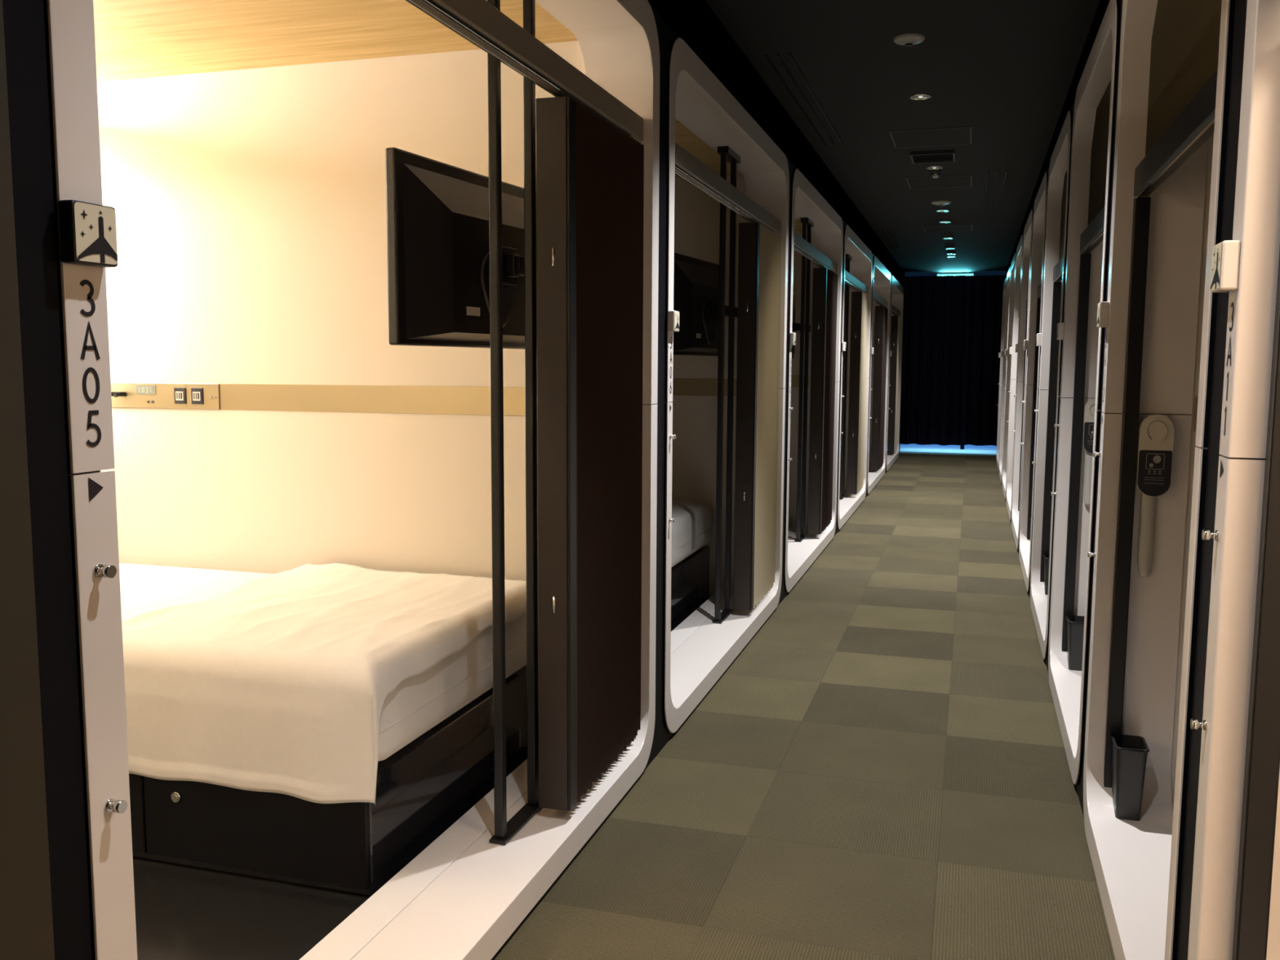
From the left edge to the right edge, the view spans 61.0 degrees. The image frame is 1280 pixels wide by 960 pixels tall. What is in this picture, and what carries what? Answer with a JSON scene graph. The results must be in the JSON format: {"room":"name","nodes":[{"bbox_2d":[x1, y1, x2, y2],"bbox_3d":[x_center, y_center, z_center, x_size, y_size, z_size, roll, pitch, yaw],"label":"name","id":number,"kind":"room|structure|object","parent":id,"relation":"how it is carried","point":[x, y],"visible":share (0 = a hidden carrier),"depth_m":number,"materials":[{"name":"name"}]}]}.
{"room":"capsule hotel corridor","nodes":[
{"label":"capsule hotel corridor","id":0,"kind":"room"},
{"bbox_2d":[494,444,1115,959],"bbox_3d":[2.264,0.404,8.757,6.100,0.100,22.300,2,6,17],"label":"floor","id":1,"kind":"structure","parent":0,"point":[882,771],"depth_m":3.27,"materials":[{"name":"carpet"}]},
{"bbox_2d":[0,0,54,959],"bbox_3d":[-0.675,0.004,1.008,0.010,2.310,0.251,2,6,17],"label":"wall","id":2,"kind":"structure","parent":1,"relation":"on","point":[26,922],"depth_m":1.12,"materials":[{"name":"black"}]},
{"bbox_2d":[2,0,92,959],"bbox_3d":[-0.632,-0.011,1.155,0.006,2.310,0.054,2,6,17],"label":"trim","id":3,"kind":"structure","parent":1,"relation":"on","point":[24,21],"depth_m":1.16,"materials":[{"name":"black"}]},
{"bbox_2d":[43,0,659,959],"bbox_3d":[-1.375,-0.172,2.604,2.331,2.314,2.307,2,6,17],"label":"cabin","id":4,"kind":"object","parent":1,"relation":"on","point":[219,176],"visible":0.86,"depth_m":3.50,"materials":[{"name":"beige paint"}]},
{"bbox_2d":[78,210,117,262],"bbox_3d":[-0.586,-0.263,1.173,0.001,0.056,0.056,2,6,17],"label":"print","id":5,"kind":"object","parent":4,"relation":"attached to","point":[100,246],"depth_m":1.18},
{"bbox_2d":[135,385,155,394],"bbox_3d":[-1.747,-0.319,3.844,0.083,0.032,0.001,2,6,17],"label":"clock","id":6,"kind":"object","parent":4,"relation":"on","point":[140,389],"depth_m":3.84,"materials":[{"name":"grey plastic"}]},
{"bbox_2d":[111,382,219,409],"bbox_3d":[-1.796,-0.299,3.843,0.700,0.088,0.046,2,6,17],"label":"control panel","id":7,"kind":"object","parent":4,"relation":"attached to","point":[140,395],"visible":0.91,"depth_m":3.82,"materials":[{"name":"beige wood"}]},
{"bbox_2d":[173,387,186,404],"bbox_3d":[-1.608,-0.294,3.803,0.048,0.056,0.003,2,6,17],"label":"socket","id":8,"kind":"object","parent":4,"relation":"attached to","point":[180,393],"depth_m":3.80,"materials":[{"name":"black"}]},
{"bbox_2d":[191,387,203,404],"bbox_3d":[-1.540,-0.292,3.783,0.048,0.056,0.003,2,6,17],"label":"socket","id":9,"kind":"object","parent":4,"relation":"attached to","point":[197,393],"depth_m":3.78,"materials":[{"name":"black"}]},
{"bbox_2d":[119,563,527,896],"bbox_3d":[-1.373,0.629,3.263,1.912,0.539,1.039,2,6,17],"label":"bed","id":10,"kind":"object","parent":4,"relation":"on","point":[436,755],"visible":0.31,"depth_m":2.69,"materials":[{"name":"black laminate"}]},
{"bbox_2d":[121,563,526,804],"bbox_3d":[-0.867,0.516,3.085,0.881,0.350,1.042,2,6,17],"label":"blanket","id":11,"kind":"object","parent":10,"relation":"on","point":[281,682],"visible":0.9,"depth_m":2.64,"materials":[{"name":"white fabric"}]},
{"bbox_2d":[385,146,524,349],"bbox_3d":[-0.388,-0.587,2.923,0.132,0.460,0.810,3,7,22],"label":"television","id":12,"kind":"object","parent":4,"relation":"attached to","point":[437,212],"visible":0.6,"depth_m":2.70,"materials":[{"name":"black plastic"}]},
{"bbox_2d":[486,0,541,844],"bbox_3d":[-0.309,-0.174,2.696,0.050,2.128,0.265,2,6,17],"label":"door frame","id":13,"kind":"object","parent":4,"relation":"attached to","point":[504,831],"visible":0.91,"depth_m":2.69,"materials":[{"name":"black metal"}]},
{"bbox_2d":[405,0,644,810],"bbox_3d":[-0.345,-0.030,2.301,0.092,1.879,2.166,2,6,17],"label":"curtain","id":14,"kind":"object","parent":4,"relation":"hanging from","point":[589,149],"visible":1,"depth_m":2.82,"materials":[{"name":"brown fabric"}]},
{"bbox_2d":[652,13,667,760],"bbox_3d":[0.053,-0.251,3.432,0.020,2.310,0.114,2,6,17],"label":"trim","id":15,"kind":"structure","parent":1,"relation":"on","point":[662,28],"depth_m":3.44,"materials":[{"name":"black metal"}]},
{"bbox_2d":[662,24,789,748],"bbox_3d":[-0.671,-0.414,4.907,2.331,2.314,2.307,2,6,17],"label":"cabin","id":16,"kind":"object","parent":1,"relation":"on","point":[703,115],"visible":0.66,"depth_m":5.19,"materials":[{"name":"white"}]},
{"bbox_2d":[675,313,679,328],"bbox_3d":[0.119,-0.505,3.476,0.001,0.056,0.056,2,6,17],"label":"print","id":17,"kind":"object","parent":16,"relation":"attached to","point":[677,326],"depth_m":3.48},
{"bbox_2d":[671,498,712,631],"bbox_3d":[-0.669,0.387,5.566,1.912,0.539,1.039,2,6,17],"label":"bed","id":18,"kind":"object","parent":16,"relation":"on","point":[691,530],"visible":0.16,"depth_m":5.37,"materials":[{"name":"black laminate"}]},
{"bbox_2d":[673,252,737,355],"bbox_3d":[0.317,-0.829,5.225,0.132,0.460,0.810,3,7,22],"label":"television","id":19,"kind":"object","parent":16,"relation":"attached to","point":[695,281],"visible":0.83,"depth_m":5.09,"materials":[{"name":"black plastic"}]},
{"bbox_2d":[712,146,740,622],"bbox_3d":[0.396,-0.416,4.998,0.050,2.128,0.265,2,6,17],"label":"door frame","id":20,"kind":"object","parent":16,"relation":"attached to","point":[726,153],"visible":1,"depth_m":4.98,"materials":[{"name":"black metal"}]},
{"bbox_2d":[675,142,781,610],"bbox_3d":[0.360,-0.272,4.604,0.092,1.879,2.166,2,6,17],"label":"curtain","id":21,"kind":"object","parent":16,"relation":"hanging from","point":[759,262],"visible":0.94,"depth_m":5.08,"materials":[{"name":"brown fabric"}]},
{"bbox_2d":[779,160,791,603],"bbox_3d":[0.758,-0.493,5.735,0.020,2.310,0.114,2,6,17],"label":"trim","id":22,"kind":"structure","parent":1,"relation":"on","point":[789,163],"depth_m":5.75,"materials":[{"name":"black"}]},
{"bbox_2d":[782,163,843,599],"bbox_3d":[0.034,-0.656,7.209,2.331,2.314,2.307,2,6,17],"label":"cabin","id":23,"kind":"object","parent":1,"relation":"on","point":[827,232],"visible":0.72,"depth_m":7.77,"materials":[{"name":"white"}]},
{"bbox_2d":[791,293,810,359],"bbox_3d":[1.022,-1.071,7.528,0.132,0.460,0.810,3,7,22],"label":"television","id":24,"kind":"object","parent":23,"relation":"attached to","point":[796,326],"visible":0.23,"depth_m":7.62,"materials":[{"name":"black plastic"}]},
{"bbox_2d":[794,217,813,542],"bbox_3d":[1.100,-0.658,7.301,0.050,2.128,0.265,2,6,17],"label":"door frame","id":25,"kind":"object","parent":23,"relation":"attached to","point":[806,222],"visible":1,"depth_m":7.29,"materials":[{"name":"black metal"}]},
{"bbox_2d":[793,231,837,534],"bbox_3d":[1.065,-0.514,6.906,0.092,1.879,2.166,2,6,17],"label":"curtain","id":26,"kind":"object","parent":23,"relation":"hanging from","point":[824,293],"visible":0.95,"depth_m":7.38,"materials":[{"name":"brown fabric"}]},
{"bbox_2d":[834,220,844,536],"bbox_3d":[1.462,-0.735,8.037,0.020,2.310,0.114,2,6,17],"label":"trim","id":27,"kind":"structure","parent":1,"relation":"on","point":[835,533],"depth_m":8.07,"materials":[{"name":"black metal"}]},
{"bbox_2d":[836,221,872,533],"bbox_3d":[0.739,-0.899,9.512,2.331,2.314,2.307,2,6,17],"label":"cabin","id":28,"kind":"object","parent":1,"relation":"on","point":[861,264],"visible":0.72,"depth_m":9.87,"materials":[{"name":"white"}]},
{"bbox_2d":[839,253,852,499],"bbox_3d":[1.805,-0.900,9.603,0.050,2.128,0.265,2,6,17],"label":"door frame","id":29,"kind":"object","parent":28,"relation":"attached to","point":[848,257],"visible":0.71,"depth_m":9.62,"materials":[{"name":"black metal"}]},
{"bbox_2d":[844,270,868,494],"bbox_3d":[1.769,-0.757,9.209,0.092,1.879,2.166,2,6,17],"label":"curtain","id":30,"kind":"object","parent":28,"relation":"hanging from","point":[860,299],"visible":0.99,"depth_m":9.68,"materials":[{"name":"brown fabric"}]},
{"bbox_2d":[865,253,872,497],"bbox_3d":[2.167,-0.977,10.339,0.020,2.310,0.114,2,6,17],"label":"trim","id":31,"kind":"structure","parent":1,"relation":"on","point":[872,254],"depth_m":10.41,"materials":[{"name":"black"}]},
{"bbox_2d":[866,253,891,496],"bbox_3d":[1.443,-1.141,11.814,2.331,2.314,2.307,2,6,17],"label":"cabin","id":32,"kind":"object","parent":1,"relation":"on","point":[882,285],"visible":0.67,"depth_m":12.39,"materials":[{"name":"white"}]},
{"bbox_2d":[870,291,888,470],"bbox_3d":[2.474,-0.999,11.511,0.092,1.879,2.166,2,6,17],"label":"curtain","id":33,"kind":"object","parent":32,"relation":"hanging from","point":[882,311],"visible":0.98,"depth_m":11.97,"materials":[{"name":"brown fabric"}]},
{"bbox_2d":[885,275,903,472],"bbox_3d":[2.148,-1.383,14.117,2.331,2.314,2.307,2,6,17],"label":"cabin","id":34,"kind":"object","parent":1,"relation":"on","point":[896,289],"visible":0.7,"depth_m":14.59,"materials":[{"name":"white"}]},
{"bbox_2d":[887,304,901,453],"bbox_3d":[3.178,-1.241,13.813,0.092,1.879,2.166,2,6,17],"label":"curtain","id":35,"kind":"object","parent":34,"relation":"hanging from","point":[895,326],"visible":0.92,"depth_m":14.27,"materials":[{"name":"brown fabric"}]},
{"bbox_2d":[898,292,904,453],"bbox_3d":[3.673,-1.510,15.406,0.025,2.310,1.043,2,6,17],"label":"trim","id":36,"kind":"structure","parent":1,"relation":"on","point":[904,292],"depth_m":15.75,"materials":[{"name":"black metal"}]},
{"bbox_2d":[995,277,1006,471],"bbox_3d":[5.507,-1.259,13.126,2.233,2.314,1.342,2,6,17],"label":"cabin","id":37,"kind":"object","parent":1,"relation":"on","point":[1000,384],"visible":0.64,"depth_m":13.99,"materials":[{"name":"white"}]},
{"bbox_2d":[999,266,1010,484],"bbox_3d":[5.080,-1.112,11.732,2.233,2.314,1.342,2,6,17],"label":"cabin","id":38,"kind":"object","parent":1,"relation":"on","point":[1008,276],"visible":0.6,"depth_m":12.59,"materials":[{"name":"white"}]},
{"bbox_2d":[1001,252,1016,501],"bbox_3d":[4.654,-0.966,10.339,2.233,2.314,1.342,2,6,17],"label":"cabin","id":39,"kind":"object","parent":1,"relation":"on","point":[1007,388],"visible":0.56,"depth_m":11.20,"materials":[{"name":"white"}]},
{"bbox_2d":[1005,234,1023,522],"bbox_3d":[4.227,-0.819,8.945,2.233,2.314,1.342,2,6,17],"label":"cabin","id":40,"kind":"object","parent":1,"relation":"on","point":[1011,421],"visible":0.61,"depth_m":9.80,"materials":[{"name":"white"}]},
{"bbox_2d":[1011,206,1034,551],"bbox_3d":[3.800,-0.672,7.551,2.233,2.314,1.342,2,6,17],"label":"cabin","id":41,"kind":"object","parent":1,"relation":"on","point":[1028,232],"visible":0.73,"depth_m":8.40,"materials":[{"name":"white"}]},
{"bbox_2d":[1018,165,1057,598],"bbox_3d":[3.374,-0.526,6.157,2.233,2.314,1.342,2,6,17],"label":"cabin","id":42,"kind":"object","parent":1,"relation":"on","point":[1039,220],"visible":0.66,"depth_m":7.00,"materials":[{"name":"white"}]},
{"bbox_2d":[1036,272,1042,298],"bbox_3d":[2.386,-1.355,6.361,0.038,0.518,1.228,2,6,17],"label":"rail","id":43,"kind":"object","parent":42,"relation":"attached to","point":[1039,287],"visible":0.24,"depth_m":6.75,"materials":[{"name":"black metal"}]},
{"bbox_2d":[1030,102,1095,667],"bbox_3d":[2.947,-0.379,4.763,2.233,2.314,1.342,2,6,17],"label":"cabin","id":44,"kind":"object","parent":1,"relation":"on","point":[1053,299],"visible":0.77,"depth_m":5.59,"materials":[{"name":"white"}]},
{"bbox_2d":[1043,554,1049,595],"bbox_3d":[2.145,0.495,5.667,0.085,0.196,0.118,2,6,17],"label":"waste bin","id":45,"kind":"object","parent":44,"relation":"on","point":[1046,559],"visible":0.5,"depth_m":5.63,"materials":[{"name":"grey plastic"}]},
{"bbox_2d":[1053,171,1066,282],"bbox_3d":[1.959,-1.208,4.968,0.038,0.518,1.228,2,6,17],"label":"roller blind","id":46,"kind":"object","parent":44,"relation":"attached to","point":[1058,268],"visible":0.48,"depth_m":5.37,"materials":[{"name":"grey fabric"}]},
{"bbox_2d":[1080,0,1122,817],"bbox_3d":[1.280,-0.196,2.982,0.020,2.310,0.124,2,6,17],"label":"trim","id":47,"kind":"structure","parent":1,"relation":"on","point":[1082,789],"depth_m":3.03,"materials":[{"name":"black metal"}]},
{"bbox_2d":[1048,0,1188,804],"bbox_3d":[2.521,-0.233,3.369,2.233,2.314,1.342,2,6,17],"label":"cabin","id":48,"kind":"object","parent":1,"relation":"on","point":[1086,277],"visible":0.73,"depth_m":4.19,"materials":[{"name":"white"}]},
{"bbox_2d":[1066,615,1084,671],"bbox_3d":[1.718,0.642,4.274,0.085,0.196,0.118,2,6,17],"label":"waste bin","id":49,"kind":"object","parent":48,"relation":"on","point":[1075,628],"visible":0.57,"depth_m":4.23,"materials":[{"name":"grey plastic"}]},
{"bbox_2d":[1084,450,1092,507],"bbox_3d":[1.760,-0.048,4.250,0.037,0.312,0.014,2,6,17],"label":"shoehorn","id":50,"kind":"object","parent":48,"relation":"hanging from","point":[1088,468],"visible":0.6,"depth_m":4.25,"materials":[{"name":"beige plastic"}]},
{"bbox_2d":[1083,398,1100,453],"bbox_3d":[1.764,-0.210,4.217,0.082,0.216,0.006,2,6,17],"label":"hanger","id":51,"kind":"object","parent":48,"relation":"attached to","point":[1089,410],"visible":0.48,"depth_m":4.22,"materials":[{"name":"black plastic"}]},
{"bbox_2d":[1080,80,1111,254],"bbox_3d":[1.532,-1.061,3.574,0.038,0.518,1.228,2,6,17],"label":"roller blind","id":52,"kind":"object","parent":48,"relation":"attached to","point":[1092,236],"visible":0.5,"depth_m":3.82,"materials":[{"name":"black metal"}]},
{"bbox_2d":[1083,0,1235,959],"bbox_3d":[2.094,-0.086,1.976,2.233,2.314,1.342,2,6,17],"label":"cabin","id":53,"kind":"object","parent":1,"relation":"on","point":[1158,314],"visible":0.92,"depth_m":2.81,"materials":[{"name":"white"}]},
{"bbox_2d":[1110,734,1149,821],"bbox_3d":[1.292,0.788,2.880,0.085,0.196,0.118,2,6,17],"label":"waste bin","id":54,"kind":"object","parent":53,"relation":"on","point":[1129,761],"visible":0.99,"depth_m":2.84,"materials":[{"name":"grey plastic"}]},
{"bbox_2d":[1137,492,1156,576],"bbox_3d":[1.334,0.098,2.856,0.037,0.312,0.014,2,6,17],"label":"shoehorn","id":55,"kind":"object","parent":53,"relation":"hanging from","point":[1148,504],"visible":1,"depth_m":2.86,"materials":[{"name":"beige plastic"}]},
{"bbox_2d":[1137,413,1173,497],"bbox_3d":[1.338,-0.063,2.823,0.082,0.216,0.006,2,6,17],"label":"hanger","id":56,"kind":"object","parent":53,"relation":"attached to","point":[1156,437],"visible":1,"depth_m":2.82,"materials":[{"name":"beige plastic"}]},
{"bbox_2d":[1133,0,1222,199],"bbox_3d":[1.106,-0.915,2.180,0.038,0.518,1.228,2,6,17],"label":"roller blind","id":57,"kind":"object","parent":53,"relation":"attached to","point":[1185,40],"visible":0.59,"depth_m":2.31,"materials":[{"name":"brown fabric"}]},
{"bbox_2d":[1177,0,1247,959],"bbox_3d":[0.854,-0.049,1.588,0.020,2.310,0.124,2,6,17],"label":"trim","id":58,"kind":"structure","parent":1,"relation":"on","point":[1240,13],"depth_m":1.62,"materials":[{"name":"black"}]},
{"bbox_2d":[1187,0,1279,959],"bbox_3d":[1.668,0.061,0.582,2.233,2.314,1.342,2,6,17],"label":"cabin","id":59,"kind":"object","parent":1,"relation":"on","point":[1235,911],"visible":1,"depth_m":1.48,"materials":[{"name":"beige paint"}]},
{"bbox_2d":[1210,248,1219,288],"bbox_3d":[0.787,-0.289,1.487,0.001,0.056,0.056,2,6,17],"label":"print","id":60,"kind":"object","parent":59,"relation":"attached to","point":[1215,278],"depth_m":1.48},
{"bbox_2d":[705,0,1099,276],"bbox_3d":[2.293,-2.285,8.517,6.100,0.100,22.400,2,6,17],"label":"ceiling","id":61,"kind":"structure","parent":0,"point":[1004,70],"depth_m":5.30,"materials":[{"name":"paint"}]},
{"bbox_2d":[647,0,904,287],"bbox_3d":[1.112,-1.927,6.919,0.030,0.285,18.600,2,6,17],"label":"trim","id":62,"kind":"structure","parent":61,"relation":"attached to","point":[694,21],"depth_m":5.00,"materials":[{"name":"black"}]},
{"bbox_2d":[899,275,967,445],"bbox_3d":[4.218,-1.713,15.662,0.875,2.426,0.073,2,6,16],"label":"curtain","id":63,"kind":"object","parent":62,"relation":"hanging from","point":[935,312],"visible":1,"depth_m":15.66,"materials":[{"name":"black fabric"}]},
{"bbox_2d":[960,443,964,449],"bbox_3d":[4.639,-0.485,15.651,0.055,0.090,0.020,2,6,17],"label":"weight","id":64,"kind":"object","parent":63,"relation":"hanging from","point":[962,445],"visible":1,"depth_m":15.64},
{"bbox_2d":[764,52,843,146],"bbox_3d":[0.883,-1.927,5.623,0.108,0.012,2.000,2,6,17],"label":"ceiling vent","id":65,"kind":"object","parent":61,"relation":"in","point":[790,55],"visible":1,"depth_m":5.36,"materials":[{"name":"grey metal"}]},
{"bbox_2d":[881,228,904,250],"bbox_3d":[2.712,-2.558,11.619,0.098,0.012,2.000,2,6,17],"label":"ceiling vent","id":66,"kind":"object","parent":61,"relation":"in","point":[882,230],"visible":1,"depth_m":11.48,"materials":[{"name":"grey metal"}]},
{"bbox_2d":[893,33,924,46],"bbox_3d":[1.099,-1.790,4.444,0.124,0.032,0.124,2,6,17],"label":"smoke detector","id":67,"kind":"object","parent":61,"relation":"attached to","point":[906,39],"visible":1,"depth_m":4.42,"materials":[{"name":"beige plastic"}]},
{"bbox_2d":[909,93,932,100],"bbox_3d":[1.396,-1.905,5.410,0.110,0.007,0.110,2,6,17],"label":"recessed light","id":68,"kind":"object","parent":61,"relation":"in","point":[917,96],"visible":1,"depth_m":5.41,"materials":[{"name":"silver metal"}]},
{"bbox_2d":[888,126,971,148],"bbox_3d":[1.711,-2.008,6.381,0.450,0.004,0.500,2,6,17],"label":"access hatch","id":69,"kind":"object","parent":61,"relation":"attached to","point":[962,135],"visible":1,"depth_m":6.37,"materials":[{"name":"grey"}]},
{"bbox_2d":[910,150,955,164],"bbox_3d":[1.867,-2.057,6.927,0.270,0.020,0.300,2,6,17],"label":"ceiling vent","id":70,"kind":"object","parent":61,"relation":"in","point":[941,156],"visible":1,"depth_m":6.91,"materials":[{"name":"grey metal"}]},
{"bbox_2d":[925,165,942,169],"bbox_3d":[1.990,-2.109,7.352,0.110,0.007,0.110,2,6,17],"label":"recessed light","id":71,"kind":"object","parent":61,"relation":"in","point":[935,167],"visible":1,"depth_m":7.35,"materials":[{"name":"silver metal"}]},
{"bbox_2d":[928,169,942,178],"bbox_3d":[2.033,-2.100,7.481,0.090,0.052,0.090,2,6,17],"label":"dome camera","id":72,"kind":"object","parent":61,"relation":"attached to","point":[935,174],"visible":1,"depth_m":7.45,"materials":[{"name":"grey plastic"}]},
{"bbox_2d":[906,174,972,189],"bbox_3d":[2.185,-2.171,7.932,0.450,0.004,0.510,2,6,17],"label":"access hatch","id":73,"kind":"object","parent":61,"relation":"attached to","point":[948,181],"visible":0.93,"depth_m":7.92,"materials":[{"name":"grey"}]},
{"bbox_2d":[931,200,950,205],"bbox_3d":[2.461,-2.258,8.893,0.150,0.032,0.150,2,6,17],"label":"smoke detector","id":74,"kind":"object","parent":61,"relation":"attached to","point":[935,202],"visible":1,"depth_m":8.85,"materials":[{"name":"beige plastic"}]},
{"bbox_2d":[936,209,949,212],"bbox_3d":[2.614,-2.323,9.393,0.110,0.007,0.110,2,6,17],"label":"recessed light","id":75,"kind":"object","parent":61,"relation":"in","point":[937,211],"visible":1,"depth_m":9.39,"materials":[{"name":"silver metal"}]},
{"bbox_2d":[938,221,951,223],"bbox_3d":[2.841,-2.401,10.134,0.110,0.007,0.110,2,6,17],"label":"recessed light","id":76,"kind":"object","parent":61,"relation":"in","point":[942,222],"visible":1,"depth_m":10.13,"materials":[{"name":"silver metal"}]},
{"bbox_2d":[923,224,972,231],"bbox_3d":[2.993,-2.449,10.572,0.450,0.004,0.450,2,6,17],"label":"access hatch","id":77,"kind":"object","parent":61,"relation":"attached to","point":[954,227],"visible":1,"depth_m":10.57,"materials":[{"name":"grey"}]},
{"bbox_2d":[936,273,973,275],"bbox_3d":[4.558,-2.898,15.730,0.520,0.170,0.054,2,6,17],"label":"exit light","id":78,"kind":"object","parent":61,"relation":"attached to","point":[940,274],"visible":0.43,"depth_m":15.70,"materials":[{"name":"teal plastic"}]},
{"bbox_2d":[984,170,988,209],"bbox_3d":[2.646,-2.205,8.312,0.008,0.012,1.912,2,6,17],"label":"ceiling vent","id":79,"kind":"object","parent":61,"relation":"in","point":[987,171],"depth_m":8.18,"materials":[{"name":"grey metal"}]},
{"bbox_2d":[991,170,997,209],"bbox_3d":[2.708,-2.205,8.310,0.009,0.012,1.912,2,6,17],"label":"ceiling vent","id":80,"kind":"object","parent":61,"relation":"in","point":[994,188],"depth_m":8.14,"materials":[{"name":"grey metal"}]},
{"bbox_2d":[999,169,1006,209],"bbox_3d":[2.765,-2.202,8.293,0.009,0.012,1.943,2,6,17],"label":"ceiling vent","id":81,"kind":"object","parent":61,"relation":"in","point":[1006,170],"depth_m":8.13,"materials":[{"name":"grey metal"}]},
{"bbox_2d":[1005,0,1110,277],"bbox_3d":[2.467,-1.876,6.510,0.030,0.285,18.600,2,6,17],"label":"trim","id":82,"kind":"structure","parent":61,"relation":"attached to","point":[1101,9],"depth_m":5.22,"materials":[{"name":"black"}]},
{"bbox_2d":[961,275,1005,445],"bbox_3d":[4.898,-1.696,15.527,0.525,2.423,0.076,2,6,17],"label":"curtain","id":83,"kind":"object","parent":82,"relation":"hanging from","point":[984,293],"visible":0.96,"depth_m":15.53,"materials":[{"name":"black fabric"}]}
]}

